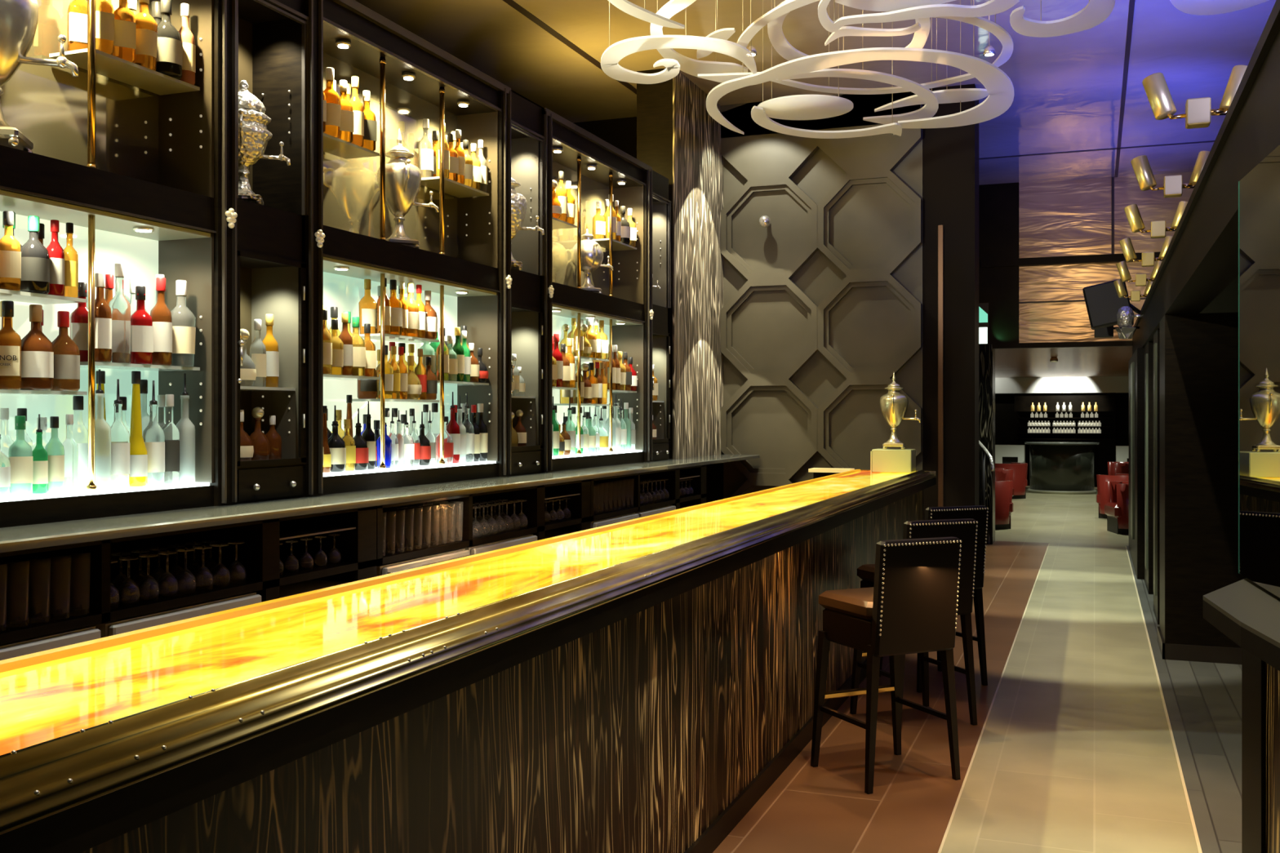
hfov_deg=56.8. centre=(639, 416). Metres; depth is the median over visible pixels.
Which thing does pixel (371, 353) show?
bottle
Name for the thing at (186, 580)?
glass
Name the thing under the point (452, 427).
bottle
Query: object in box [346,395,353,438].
bottle
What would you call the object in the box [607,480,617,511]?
glass
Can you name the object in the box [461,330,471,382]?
bottle
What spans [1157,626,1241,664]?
baseboard
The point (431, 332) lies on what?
bottle
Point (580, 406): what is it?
bottle
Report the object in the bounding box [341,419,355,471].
bottle
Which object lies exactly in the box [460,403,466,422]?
bottle
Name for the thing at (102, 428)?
bottle
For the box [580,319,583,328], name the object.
bottle
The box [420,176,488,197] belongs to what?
glass shelf
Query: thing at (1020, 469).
armchair
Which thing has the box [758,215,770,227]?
handle
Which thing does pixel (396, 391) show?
bottle
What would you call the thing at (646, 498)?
glass
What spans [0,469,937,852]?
bar counter
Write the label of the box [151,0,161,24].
bottle
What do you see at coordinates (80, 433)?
bottle
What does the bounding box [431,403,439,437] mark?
bottle
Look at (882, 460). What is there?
glass block
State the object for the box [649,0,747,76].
swirl
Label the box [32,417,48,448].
bottle
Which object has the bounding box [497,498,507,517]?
glass
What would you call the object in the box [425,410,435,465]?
bottle
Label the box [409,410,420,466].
bottle
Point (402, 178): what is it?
samovar
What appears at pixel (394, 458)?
bottle
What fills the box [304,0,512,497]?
display cabinet
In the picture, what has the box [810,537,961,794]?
bar stool
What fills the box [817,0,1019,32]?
sculpture
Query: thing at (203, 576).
glass
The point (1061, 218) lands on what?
wall header
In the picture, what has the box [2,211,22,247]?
bottle
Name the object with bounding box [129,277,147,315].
bottle
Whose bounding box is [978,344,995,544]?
wall partition
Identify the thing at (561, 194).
bottle
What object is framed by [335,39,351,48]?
recessed light
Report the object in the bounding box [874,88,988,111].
sculpture
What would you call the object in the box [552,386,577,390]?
glass shelf
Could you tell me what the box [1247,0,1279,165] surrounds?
beam
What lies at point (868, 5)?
sculpture
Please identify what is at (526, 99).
wall
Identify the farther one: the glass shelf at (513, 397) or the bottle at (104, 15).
the glass shelf at (513, 397)
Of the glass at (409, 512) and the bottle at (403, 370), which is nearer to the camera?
the glass at (409, 512)
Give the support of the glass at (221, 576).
in the cabinet at (260, 553)
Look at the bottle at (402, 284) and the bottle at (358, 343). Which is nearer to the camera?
the bottle at (358, 343)
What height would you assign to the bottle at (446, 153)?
0.298 m
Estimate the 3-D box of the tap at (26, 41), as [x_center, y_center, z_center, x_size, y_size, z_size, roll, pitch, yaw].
[-1.924,-1.174,3.837,0.160,0.134,0.120,0,0,21]
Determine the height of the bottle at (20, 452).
0.258 m
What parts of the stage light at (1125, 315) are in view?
barn door, barn door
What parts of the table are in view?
post, panel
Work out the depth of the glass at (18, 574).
3.48 m
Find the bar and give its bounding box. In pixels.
[1024,441,1099,494]
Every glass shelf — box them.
[0,288,87,304]
[0,389,87,395]
[48,48,199,95]
[80,361,199,371]
[240,386,295,391]
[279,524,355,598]
[323,133,379,159]
[323,373,379,380]
[351,399,439,402]
[359,333,439,342]
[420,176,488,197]
[437,380,488,385]
[511,395,535,398]
[544,492,580,538]
[552,217,577,229]
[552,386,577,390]
[553,403,608,405]
[573,355,608,361]
[592,238,636,250]
[607,389,636,392]
[652,400,664,402]
[680,475,699,508]
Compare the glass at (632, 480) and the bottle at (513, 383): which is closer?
the bottle at (513, 383)
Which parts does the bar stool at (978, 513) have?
leg, leg, leg, backrest, leg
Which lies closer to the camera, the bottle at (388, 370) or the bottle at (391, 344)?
the bottle at (388, 370)
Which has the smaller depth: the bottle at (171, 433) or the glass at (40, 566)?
the glass at (40, 566)
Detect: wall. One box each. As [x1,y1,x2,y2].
[511,89,542,107]
[573,84,978,519]
[636,67,672,458]
[720,91,922,498]
[995,376,1128,393]
[995,392,1128,445]
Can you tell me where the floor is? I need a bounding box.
[712,485,1241,852]
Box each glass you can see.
[0,558,8,562]
[0,562,8,631]
[4,559,30,628]
[26,556,51,624]
[46,554,71,620]
[66,551,91,616]
[110,559,119,609]
[111,551,130,590]
[118,555,140,605]
[130,549,149,585]
[137,553,159,601]
[149,546,168,582]
[157,550,177,598]
[168,543,185,578]
[176,547,195,594]
[185,541,202,574]
[193,545,213,591]
[201,539,218,571]
[210,542,230,587]
[227,540,246,584]
[279,542,284,575]
[284,540,298,573]
[298,537,313,569]
[313,535,327,567]
[327,533,341,564]
[382,510,395,555]
[382,511,386,556]
[390,509,405,553]
[399,507,413,551]
[408,506,422,549]
[416,506,431,547]
[417,502,432,506]
[425,504,439,546]
[433,503,448,544]
[441,502,455,542]
[448,501,463,541]
[472,506,482,537]
[474,502,485,522]
[477,504,490,535]
[482,500,493,520]
[485,503,498,533]
[489,499,500,519]
[493,502,506,533]
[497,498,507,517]
[501,501,513,531]
[508,500,520,529]
[516,498,528,528]
[544,500,551,523]
[549,499,558,521]
[555,498,564,519]
[562,497,571,519]
[593,482,604,513]
[593,483,599,514]
[593,484,595,514]
[599,481,608,512]
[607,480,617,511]
[608,481,613,511]
[611,480,622,510]
[618,479,626,509]
[623,479,630,508]
[624,478,634,507]
[640,479,644,493]
[640,481,648,504]
[640,482,644,505]
[641,478,648,493]
[645,478,653,492]
[645,480,653,503]
[648,480,657,502]
[653,480,661,502]
[657,479,665,501]
[662,478,669,500]
[680,480,685,496]
[684,479,689,495]
[688,478,693,494]
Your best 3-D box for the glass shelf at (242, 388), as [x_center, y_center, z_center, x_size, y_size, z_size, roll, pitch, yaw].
[-1.675,-0.116,4.972,0.230,0.012,0.429,0,0,21]
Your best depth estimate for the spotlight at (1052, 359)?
17.24 m
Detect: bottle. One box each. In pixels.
[0,210,21,291]
[0,300,21,390]
[0,301,3,329]
[0,408,13,457]
[0,434,10,497]
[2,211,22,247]
[8,415,32,495]
[13,408,33,450]
[19,215,49,294]
[20,304,53,390]
[32,413,48,493]
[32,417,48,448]
[38,222,44,244]
[40,309,48,391]
[44,416,64,493]
[46,219,64,296]
[48,311,79,391]
[62,414,78,491]
[63,222,78,297]
[67,0,87,50]
[69,282,88,361]
[72,395,88,488]
[94,272,111,362]
[94,369,111,489]
[95,0,114,54]
[95,370,106,421]
[103,274,114,304]
[108,262,130,363]
[111,378,129,488]
[112,0,136,62]
[120,396,130,435]
[127,0,136,15]
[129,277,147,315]
[129,285,153,364]
[129,370,147,486]
[133,0,157,71]
[139,379,149,435]
[142,380,164,485]
[150,274,164,312]
[150,277,172,365]
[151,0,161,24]
[155,0,182,79]
[157,395,165,427]
[161,394,179,484]
[170,280,195,366]
[175,373,195,483]
[178,3,195,84]
[240,328,256,386]
[240,409,253,461]
[248,319,266,386]
[248,406,270,460]
[262,314,279,387]
[265,415,281,459]
[323,66,341,137]
[323,92,326,133]
[323,305,330,333]
[323,309,332,374]
[323,405,331,472]
[326,408,332,439]
[328,306,341,336]
[328,405,346,471]
[330,319,343,374]
[331,409,344,437]
[333,80,336,91]
[337,312,352,375]
[338,80,353,142]
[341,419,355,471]
[342,311,352,336]
[346,83,351,101]
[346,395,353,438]
[348,75,364,146]
[351,316,365,376]
[353,408,368,470]
[356,369,377,399]
[358,279,376,333]
[360,414,366,435]
[361,400,375,469]
[363,89,376,151]
[364,323,376,377]
[373,420,380,467]
[375,285,380,333]
[376,345,393,399]
[376,349,380,399]
[376,416,391,468]
[377,277,391,333]
[379,408,390,435]
[387,342,397,363]
[388,279,402,335]
[388,409,398,467]
[390,346,399,399]
[391,408,401,435]
[395,410,404,466]
[396,342,408,372]
[397,346,407,399]
[399,281,408,336]
[400,414,410,435]
[402,410,413,466]
[405,283,419,337]
[407,355,422,399]
[408,343,417,370]
[408,408,417,435]
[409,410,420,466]
[413,348,426,399]
[415,284,426,337]
[418,118,433,177]
[418,411,431,465]
[419,342,435,373]
[422,404,428,435]
[424,290,437,339]
[425,356,437,399]
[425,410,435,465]
[429,321,439,375]
[431,130,438,176]
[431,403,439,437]
[435,122,449,178]
[435,328,448,381]
[435,404,453,464]
[446,391,460,463]
[447,133,458,181]
[447,335,457,381]
[450,131,456,148]
[452,327,464,382]
[453,129,465,184]
[453,404,457,422]
[457,395,466,462]
[460,325,468,348]
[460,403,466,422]
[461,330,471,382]
[462,139,473,186]
[462,392,474,462]
[468,342,479,382]
[471,142,481,190]
[471,404,479,462]
[475,347,488,382]
[475,403,488,461]
[476,139,487,192]
[511,354,519,395]
[511,362,514,395]
[511,411,518,446]
[513,409,526,446]
[517,366,524,395]
[552,179,561,218]
[552,333,563,386]
[552,356,557,386]
[552,396,559,456]
[552,426,553,455]
[553,405,560,433]
[555,171,567,222]
[558,324,573,354]
[558,424,564,455]
[560,343,570,387]
[560,390,570,403]
[560,412,571,455]
[565,180,575,224]
[565,337,575,387]
[565,396,575,454]
[567,317,576,355]
[570,389,573,403]
[570,406,577,426]
[573,315,583,356]
[573,360,584,403]
[575,415,583,453]
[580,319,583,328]
[580,324,591,357]
[580,363,591,404]
[580,406,582,426]
[581,406,589,453]
[584,412,589,426]
[586,318,597,358]
[586,362,598,404]
[586,406,595,453]
[591,405,600,427]
[592,201,605,239]
[592,361,601,375]
[592,406,599,453]
[594,319,600,358]
[594,361,602,404]
[598,408,608,452]
[599,320,608,359]
[600,362,607,404]
[602,405,607,430]
[603,199,608,238]
[604,344,616,390]
[605,194,616,239]
[605,403,615,451]
[612,345,620,390]
[613,394,621,451]
[614,200,621,241]
[617,351,626,390]
[618,398,626,450]
[620,205,630,244]
[622,351,631,391]
[623,402,631,450]
[627,208,636,246]
[628,356,637,391]
[628,408,635,450]
[652,364,657,400]
[652,414,656,439]
[1031,402,1034,411]
[1037,402,1040,411]
[1043,402,1046,411]
[1056,402,1059,411]
[1062,402,1065,411]
[1068,402,1071,411]
[1081,402,1084,411]
[1087,402,1091,411]
[1093,402,1097,411]
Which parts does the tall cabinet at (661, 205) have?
handle, drawer, door, moulding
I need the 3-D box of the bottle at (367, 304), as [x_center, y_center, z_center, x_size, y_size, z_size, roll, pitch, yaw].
[-1.359,-0.544,5.904,0.088,0.277,0.089,0,0,-34]
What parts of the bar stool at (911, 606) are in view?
leg, seat, leg, leg, backrest, leg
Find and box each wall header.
[978,182,1160,348]
[1018,172,1194,342]
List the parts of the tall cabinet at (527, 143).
handle, drawer, door, moulding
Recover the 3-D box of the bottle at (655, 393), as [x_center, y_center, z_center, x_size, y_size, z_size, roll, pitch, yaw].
[0.096,-0.267,9.455,0.077,0.287,0.078,0,0,-34]
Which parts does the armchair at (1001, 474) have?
backrest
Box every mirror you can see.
[0,0,158,183]
[323,52,457,257]
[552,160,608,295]
[1238,144,1279,597]
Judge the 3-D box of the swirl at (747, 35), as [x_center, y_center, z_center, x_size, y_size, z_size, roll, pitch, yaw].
[0.637,-2.360,5.634,0.171,0.980,0.986,0,0,-21]
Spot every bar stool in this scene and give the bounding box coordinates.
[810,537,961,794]
[849,518,977,725]
[879,505,988,693]
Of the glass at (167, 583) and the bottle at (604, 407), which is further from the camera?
the bottle at (604, 407)
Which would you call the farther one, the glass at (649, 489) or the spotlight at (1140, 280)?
the spotlight at (1140, 280)
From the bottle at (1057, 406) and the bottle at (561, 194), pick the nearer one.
the bottle at (561, 194)
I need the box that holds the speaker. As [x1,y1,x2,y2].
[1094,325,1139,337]
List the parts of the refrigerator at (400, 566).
door rail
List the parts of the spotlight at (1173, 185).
arm, arm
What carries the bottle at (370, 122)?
on the display cabinet at (463, 256)
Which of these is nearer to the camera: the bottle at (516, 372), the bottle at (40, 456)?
the bottle at (40, 456)
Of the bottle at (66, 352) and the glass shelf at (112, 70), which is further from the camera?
the glass shelf at (112, 70)
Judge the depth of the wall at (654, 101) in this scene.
9.71 m
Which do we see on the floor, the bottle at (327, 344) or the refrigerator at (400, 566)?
the refrigerator at (400, 566)
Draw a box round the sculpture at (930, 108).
[777,17,938,124]
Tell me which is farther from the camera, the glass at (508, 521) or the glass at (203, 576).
the glass at (508, 521)
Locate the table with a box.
[1203,577,1279,852]
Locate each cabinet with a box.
[0,0,237,528]
[0,506,376,644]
[235,0,309,503]
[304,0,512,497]
[376,479,591,565]
[509,91,544,475]
[541,107,653,472]
[591,465,706,520]
[651,169,671,461]
[995,444,1025,463]
[1115,445,1128,462]
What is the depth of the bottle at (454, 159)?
6.43 m
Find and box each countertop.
[0,453,759,553]
[1024,441,1099,444]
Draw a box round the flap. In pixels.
[808,467,854,479]
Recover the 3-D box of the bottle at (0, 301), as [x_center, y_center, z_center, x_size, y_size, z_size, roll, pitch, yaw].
[-2.111,-0.234,3.943,0.080,0.297,0.081,0,0,-34]
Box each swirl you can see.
[600,0,756,84]
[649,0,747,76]
[697,71,771,85]
[706,0,1013,134]
[736,0,818,47]
[767,0,808,61]
[905,17,930,48]
[1009,0,1115,37]
[1169,0,1268,15]
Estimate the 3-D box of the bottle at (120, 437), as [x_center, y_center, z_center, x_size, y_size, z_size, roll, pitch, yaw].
[-1.876,0.062,4.255,0.078,0.390,0.081,0,0,-34]
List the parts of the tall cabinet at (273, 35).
handle, panel, knob, drawer, door, moulding, knob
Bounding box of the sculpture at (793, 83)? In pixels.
[771,3,974,94]
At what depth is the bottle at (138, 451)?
4.32 m
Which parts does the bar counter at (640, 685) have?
rail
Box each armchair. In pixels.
[995,462,1027,498]
[995,468,1013,502]
[995,480,1013,529]
[1096,473,1128,518]
[1104,481,1128,534]
[1107,462,1128,475]
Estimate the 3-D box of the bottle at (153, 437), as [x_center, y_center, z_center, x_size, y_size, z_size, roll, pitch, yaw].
[-1.814,0.062,4.415,0.078,0.390,0.081,0,0,-34]
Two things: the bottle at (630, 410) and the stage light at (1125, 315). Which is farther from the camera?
the stage light at (1125, 315)
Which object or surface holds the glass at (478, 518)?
in the cabinet at (579, 504)
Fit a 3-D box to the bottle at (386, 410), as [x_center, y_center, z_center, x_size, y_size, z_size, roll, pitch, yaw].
[-1.298,0.108,6.062,0.071,0.298,0.073,0,0,-34]
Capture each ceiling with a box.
[355,0,1275,185]
[995,346,1132,377]
[1200,275,1238,313]
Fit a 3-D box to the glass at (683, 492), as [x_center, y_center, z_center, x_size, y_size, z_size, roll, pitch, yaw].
[0.329,0.560,9.228,0.058,0.128,0.058,0,0,21]
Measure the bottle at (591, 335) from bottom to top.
0.277 m
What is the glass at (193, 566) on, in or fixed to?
in the cabinet at (260, 553)
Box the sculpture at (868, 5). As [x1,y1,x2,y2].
[835,0,955,11]
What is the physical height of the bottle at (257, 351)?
0.285 m
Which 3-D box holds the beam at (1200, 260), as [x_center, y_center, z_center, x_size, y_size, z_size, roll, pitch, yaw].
[3.863,-0.815,8.640,0.220,0.330,11.500,0,0,21]
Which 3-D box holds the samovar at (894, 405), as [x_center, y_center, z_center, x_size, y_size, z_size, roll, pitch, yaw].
[2.059,-0.047,9.478,0.267,0.623,0.270,0,0,-31]
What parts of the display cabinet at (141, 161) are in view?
panel, brass post, light panel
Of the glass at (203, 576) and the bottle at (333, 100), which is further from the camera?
the bottle at (333, 100)
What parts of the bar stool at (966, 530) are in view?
leg, seat, leg, leg, backrest, leg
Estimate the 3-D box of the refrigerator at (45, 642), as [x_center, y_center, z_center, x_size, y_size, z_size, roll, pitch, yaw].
[-2.057,1.107,3.466,0.494,0.885,0.760,0,0,21]
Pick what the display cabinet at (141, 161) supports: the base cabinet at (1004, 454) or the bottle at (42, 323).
the bottle at (42, 323)
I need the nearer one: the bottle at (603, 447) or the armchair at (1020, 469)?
the bottle at (603, 447)
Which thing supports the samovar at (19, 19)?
in the display cabinet at (141, 161)
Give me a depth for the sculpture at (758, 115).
7.41 m
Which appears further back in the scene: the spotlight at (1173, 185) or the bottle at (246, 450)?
the spotlight at (1173, 185)
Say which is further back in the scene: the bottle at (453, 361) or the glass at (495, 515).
the glass at (495, 515)
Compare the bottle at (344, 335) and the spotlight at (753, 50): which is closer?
the bottle at (344, 335)
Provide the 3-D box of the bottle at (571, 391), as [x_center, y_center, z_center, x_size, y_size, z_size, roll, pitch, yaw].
[-0.474,-0.234,8.209,0.071,0.297,0.073,0,0,-34]
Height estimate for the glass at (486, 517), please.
0.160 m
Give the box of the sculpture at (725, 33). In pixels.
[696,0,735,58]
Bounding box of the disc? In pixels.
[757,0,853,119]
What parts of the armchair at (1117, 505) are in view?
seat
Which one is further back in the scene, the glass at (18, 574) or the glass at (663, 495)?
the glass at (663, 495)
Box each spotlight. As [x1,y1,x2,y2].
[746,40,756,55]
[983,0,995,56]
[1049,357,1057,362]
[1113,279,1152,301]
[1115,261,1161,286]
[1119,235,1173,266]
[1124,200,1187,238]
[1130,150,1209,197]
[1142,64,1247,128]
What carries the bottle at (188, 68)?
on the display cabinet at (141, 161)
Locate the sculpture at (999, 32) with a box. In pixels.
[935,13,1013,66]
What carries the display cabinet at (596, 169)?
on the countertop at (35, 536)
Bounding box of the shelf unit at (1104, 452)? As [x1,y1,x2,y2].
[1014,392,1115,487]
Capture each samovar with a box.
[0,0,78,152]
[236,80,290,204]
[377,128,439,248]
[511,177,544,270]
[570,228,613,293]
[652,273,660,288]
[880,372,920,449]
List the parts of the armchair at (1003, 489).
seat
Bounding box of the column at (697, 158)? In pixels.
[672,71,723,458]
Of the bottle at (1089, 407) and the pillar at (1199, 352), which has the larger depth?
the bottle at (1089, 407)
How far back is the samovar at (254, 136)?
4.89 m
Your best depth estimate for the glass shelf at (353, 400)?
5.96 m
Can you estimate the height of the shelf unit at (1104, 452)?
2.060 m
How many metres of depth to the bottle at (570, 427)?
7.89 m
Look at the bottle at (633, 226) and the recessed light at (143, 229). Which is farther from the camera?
the bottle at (633, 226)
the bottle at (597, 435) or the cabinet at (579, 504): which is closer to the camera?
the cabinet at (579, 504)
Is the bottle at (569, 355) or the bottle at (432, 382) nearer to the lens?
the bottle at (432, 382)
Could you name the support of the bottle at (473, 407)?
on the display cabinet at (463, 256)
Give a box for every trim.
[502,0,1214,177]
[937,225,943,506]
[937,543,1049,852]
[1018,297,1146,303]
[1111,177,1114,253]
[1125,546,1202,852]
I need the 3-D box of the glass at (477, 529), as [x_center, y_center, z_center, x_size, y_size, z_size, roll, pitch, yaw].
[-0.851,0.544,6.126,0.072,0.160,0.072,0,0,21]
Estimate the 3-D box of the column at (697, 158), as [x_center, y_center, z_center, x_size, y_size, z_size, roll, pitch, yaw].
[0.521,-1.250,10.308,0.015,3.200,1.380,0,0,21]
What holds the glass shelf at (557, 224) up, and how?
attached to the display cabinet at (596, 169)
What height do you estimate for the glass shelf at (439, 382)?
0.012 m
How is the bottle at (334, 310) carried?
on the display cabinet at (463, 256)
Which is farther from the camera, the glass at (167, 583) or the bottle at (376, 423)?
the bottle at (376, 423)
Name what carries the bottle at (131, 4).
on the display cabinet at (141, 161)
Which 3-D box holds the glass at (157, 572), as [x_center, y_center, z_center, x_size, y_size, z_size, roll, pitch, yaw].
[-1.713,0.544,4.215,0.072,0.160,0.072,0,0,21]
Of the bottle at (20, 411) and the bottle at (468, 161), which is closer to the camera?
the bottle at (20, 411)
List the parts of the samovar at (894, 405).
handle, lid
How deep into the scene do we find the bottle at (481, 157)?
6.75 m
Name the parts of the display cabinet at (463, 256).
brass post, panel, light panel, brass post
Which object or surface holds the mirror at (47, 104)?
attached to the display cabinet at (141, 161)
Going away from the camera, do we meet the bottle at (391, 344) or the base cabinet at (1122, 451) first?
the bottle at (391, 344)
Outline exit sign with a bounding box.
[978,302,988,344]
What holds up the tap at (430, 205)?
on the samovar at (402, 178)
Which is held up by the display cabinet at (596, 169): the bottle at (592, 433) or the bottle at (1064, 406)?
the bottle at (592, 433)
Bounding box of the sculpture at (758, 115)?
[751,0,902,138]
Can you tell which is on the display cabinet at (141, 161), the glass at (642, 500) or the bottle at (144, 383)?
the bottle at (144, 383)
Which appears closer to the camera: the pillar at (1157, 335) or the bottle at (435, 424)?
the bottle at (435, 424)
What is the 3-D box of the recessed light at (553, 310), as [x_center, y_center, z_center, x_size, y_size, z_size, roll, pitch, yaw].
[-0.548,-0.690,7.724,0.072,0.013,0.070,0,0,21]
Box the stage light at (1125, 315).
[1115,306,1142,338]
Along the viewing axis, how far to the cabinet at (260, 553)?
4.53 m
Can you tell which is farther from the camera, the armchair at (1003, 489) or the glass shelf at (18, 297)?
the armchair at (1003, 489)
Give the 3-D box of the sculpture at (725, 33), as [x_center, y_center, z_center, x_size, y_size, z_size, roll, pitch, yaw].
[0.389,-2.450,6.529,0.119,0.800,0.538,0,0,-16]
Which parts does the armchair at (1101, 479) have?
seat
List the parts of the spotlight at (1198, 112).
arm, arm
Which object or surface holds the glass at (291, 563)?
in the cabinet at (260, 553)
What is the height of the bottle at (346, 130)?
0.287 m
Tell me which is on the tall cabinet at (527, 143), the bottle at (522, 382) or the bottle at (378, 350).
the bottle at (522, 382)
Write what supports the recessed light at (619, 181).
attached to the display cabinet at (596, 169)
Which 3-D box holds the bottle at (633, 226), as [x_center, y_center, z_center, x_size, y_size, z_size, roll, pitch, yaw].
[-0.076,-1.425,8.944,0.077,0.287,0.078,0,0,-34]
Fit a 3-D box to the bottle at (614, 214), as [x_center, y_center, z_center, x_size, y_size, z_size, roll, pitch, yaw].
[-0.211,-1.446,8.593,0.078,0.330,0.081,0,0,-34]
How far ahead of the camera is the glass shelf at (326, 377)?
5.58 m
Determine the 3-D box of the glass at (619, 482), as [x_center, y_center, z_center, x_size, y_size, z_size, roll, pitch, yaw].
[-0.156,0.526,7.908,0.070,0.195,0.070,0,0,21]
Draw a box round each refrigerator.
[0,626,100,660]
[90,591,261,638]
[376,548,473,576]
[462,533,537,555]
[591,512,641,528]
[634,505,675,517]
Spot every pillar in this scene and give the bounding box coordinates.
[1128,341,1153,594]
[1153,328,1159,624]
[1160,311,1245,648]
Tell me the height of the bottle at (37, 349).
0.283 m
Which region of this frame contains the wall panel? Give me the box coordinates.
[1130,342,1156,595]
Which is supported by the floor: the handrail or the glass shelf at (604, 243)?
the handrail
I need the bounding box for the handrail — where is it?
[978,440,994,506]
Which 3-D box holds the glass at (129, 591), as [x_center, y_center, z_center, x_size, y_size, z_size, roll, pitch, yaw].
[-1.696,0.544,3.925,0.072,0.160,0.072,0,0,21]
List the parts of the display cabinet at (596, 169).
brass post, panel, light panel, brass post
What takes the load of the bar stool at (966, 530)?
on the floor
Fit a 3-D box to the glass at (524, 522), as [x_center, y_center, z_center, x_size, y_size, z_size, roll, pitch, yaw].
[-0.662,0.544,6.619,0.072,0.160,0.072,0,0,21]
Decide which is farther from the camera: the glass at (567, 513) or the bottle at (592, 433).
the bottle at (592, 433)
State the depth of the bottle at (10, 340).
3.80 m
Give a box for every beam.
[1132,66,1255,355]
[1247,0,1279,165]
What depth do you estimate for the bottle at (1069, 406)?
25.81 m
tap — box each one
[19,34,78,76]
[259,142,290,165]
[412,191,439,212]
[519,215,544,235]
[600,256,613,270]
[652,280,660,288]
[902,408,920,422]
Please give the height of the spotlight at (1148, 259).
0.198 m
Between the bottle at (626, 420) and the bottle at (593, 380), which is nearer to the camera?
the bottle at (593, 380)
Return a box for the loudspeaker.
[1082,279,1140,329]
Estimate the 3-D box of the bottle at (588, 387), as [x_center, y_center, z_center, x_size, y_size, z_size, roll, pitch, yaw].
[-0.380,-0.225,8.151,0.098,0.279,0.100,0,0,-34]
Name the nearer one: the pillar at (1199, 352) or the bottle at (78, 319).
the bottle at (78, 319)
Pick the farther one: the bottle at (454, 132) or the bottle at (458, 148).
the bottle at (454, 132)
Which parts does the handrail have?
post, rail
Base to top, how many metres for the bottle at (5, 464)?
0.263 m
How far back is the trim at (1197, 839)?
5.67 m
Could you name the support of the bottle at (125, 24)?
on the display cabinet at (141, 161)
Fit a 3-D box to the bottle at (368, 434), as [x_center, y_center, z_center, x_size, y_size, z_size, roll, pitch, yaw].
[-1.312,0.092,5.723,0.066,0.330,0.068,0,0,-34]
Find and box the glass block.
[870,448,915,473]
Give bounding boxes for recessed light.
[133,226,154,232]
[333,266,349,270]
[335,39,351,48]
[401,72,415,79]
[455,290,468,293]
[457,99,470,106]
[552,146,563,152]
[552,309,561,311]
[585,315,595,318]
[586,164,596,169]
[617,179,626,184]
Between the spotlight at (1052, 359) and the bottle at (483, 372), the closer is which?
the bottle at (483, 372)
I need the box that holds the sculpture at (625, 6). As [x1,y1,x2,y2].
[608,0,684,28]
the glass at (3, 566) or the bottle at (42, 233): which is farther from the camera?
the bottle at (42, 233)
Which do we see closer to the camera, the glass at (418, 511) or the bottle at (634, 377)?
the glass at (418, 511)
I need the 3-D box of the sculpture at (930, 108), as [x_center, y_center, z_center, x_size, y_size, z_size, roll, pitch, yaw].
[1.430,-2.375,7.076,0.607,0.950,1.468,0,0,36]
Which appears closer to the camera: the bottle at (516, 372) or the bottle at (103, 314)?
the bottle at (103, 314)
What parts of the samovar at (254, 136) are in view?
handle, lid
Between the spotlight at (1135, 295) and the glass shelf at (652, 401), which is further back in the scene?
the spotlight at (1135, 295)
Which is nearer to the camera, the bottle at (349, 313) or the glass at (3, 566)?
the glass at (3, 566)
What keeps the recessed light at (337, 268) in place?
on the display cabinet at (463, 256)
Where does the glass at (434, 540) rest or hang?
in the cabinet at (579, 504)
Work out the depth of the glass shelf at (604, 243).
8.78 m
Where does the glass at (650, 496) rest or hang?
in the base cabinet at (698, 473)
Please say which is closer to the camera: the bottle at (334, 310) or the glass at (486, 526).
the bottle at (334, 310)
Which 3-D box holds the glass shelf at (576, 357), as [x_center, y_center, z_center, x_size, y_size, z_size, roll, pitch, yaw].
[-0.410,-0.399,8.273,0.195,0.012,0.543,0,0,21]
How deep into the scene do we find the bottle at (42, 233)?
4.06 m
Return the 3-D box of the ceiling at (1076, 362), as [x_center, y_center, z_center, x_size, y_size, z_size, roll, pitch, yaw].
[7.374,-0.955,20.467,9.100,0.190,12.900,0,0,21]
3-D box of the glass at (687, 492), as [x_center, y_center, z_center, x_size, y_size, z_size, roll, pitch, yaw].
[0.363,0.560,9.317,0.058,0.128,0.058,0,0,21]
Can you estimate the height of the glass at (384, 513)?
0.195 m
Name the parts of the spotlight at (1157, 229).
arm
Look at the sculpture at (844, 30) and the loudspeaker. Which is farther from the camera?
the loudspeaker
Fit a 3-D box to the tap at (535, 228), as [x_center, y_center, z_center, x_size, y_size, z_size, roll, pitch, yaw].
[-0.660,-1.154,7.142,0.146,0.117,0.094,0,0,21]
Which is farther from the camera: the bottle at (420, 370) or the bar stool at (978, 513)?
the bar stool at (978, 513)
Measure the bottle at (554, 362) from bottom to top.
0.287 m
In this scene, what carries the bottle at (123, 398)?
on the display cabinet at (141, 161)
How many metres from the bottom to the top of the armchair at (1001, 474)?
0.662 m
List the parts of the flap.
flap panel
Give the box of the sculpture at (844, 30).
[824,11,920,45]
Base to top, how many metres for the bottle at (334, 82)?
0.316 m
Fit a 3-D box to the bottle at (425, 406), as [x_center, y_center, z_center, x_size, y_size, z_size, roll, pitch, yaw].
[-1.161,0.097,6.418,0.067,0.321,0.069,0,0,-34]
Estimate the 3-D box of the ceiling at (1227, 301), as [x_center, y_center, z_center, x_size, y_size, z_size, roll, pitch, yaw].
[4.712,-1.010,5.689,3.480,0.080,16.400,0,0,21]
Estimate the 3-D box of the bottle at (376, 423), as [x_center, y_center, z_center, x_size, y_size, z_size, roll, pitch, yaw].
[-1.329,0.139,5.981,0.090,0.237,0.093,0,0,-34]
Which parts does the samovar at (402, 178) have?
lid, handle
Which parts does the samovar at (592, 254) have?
lid, handle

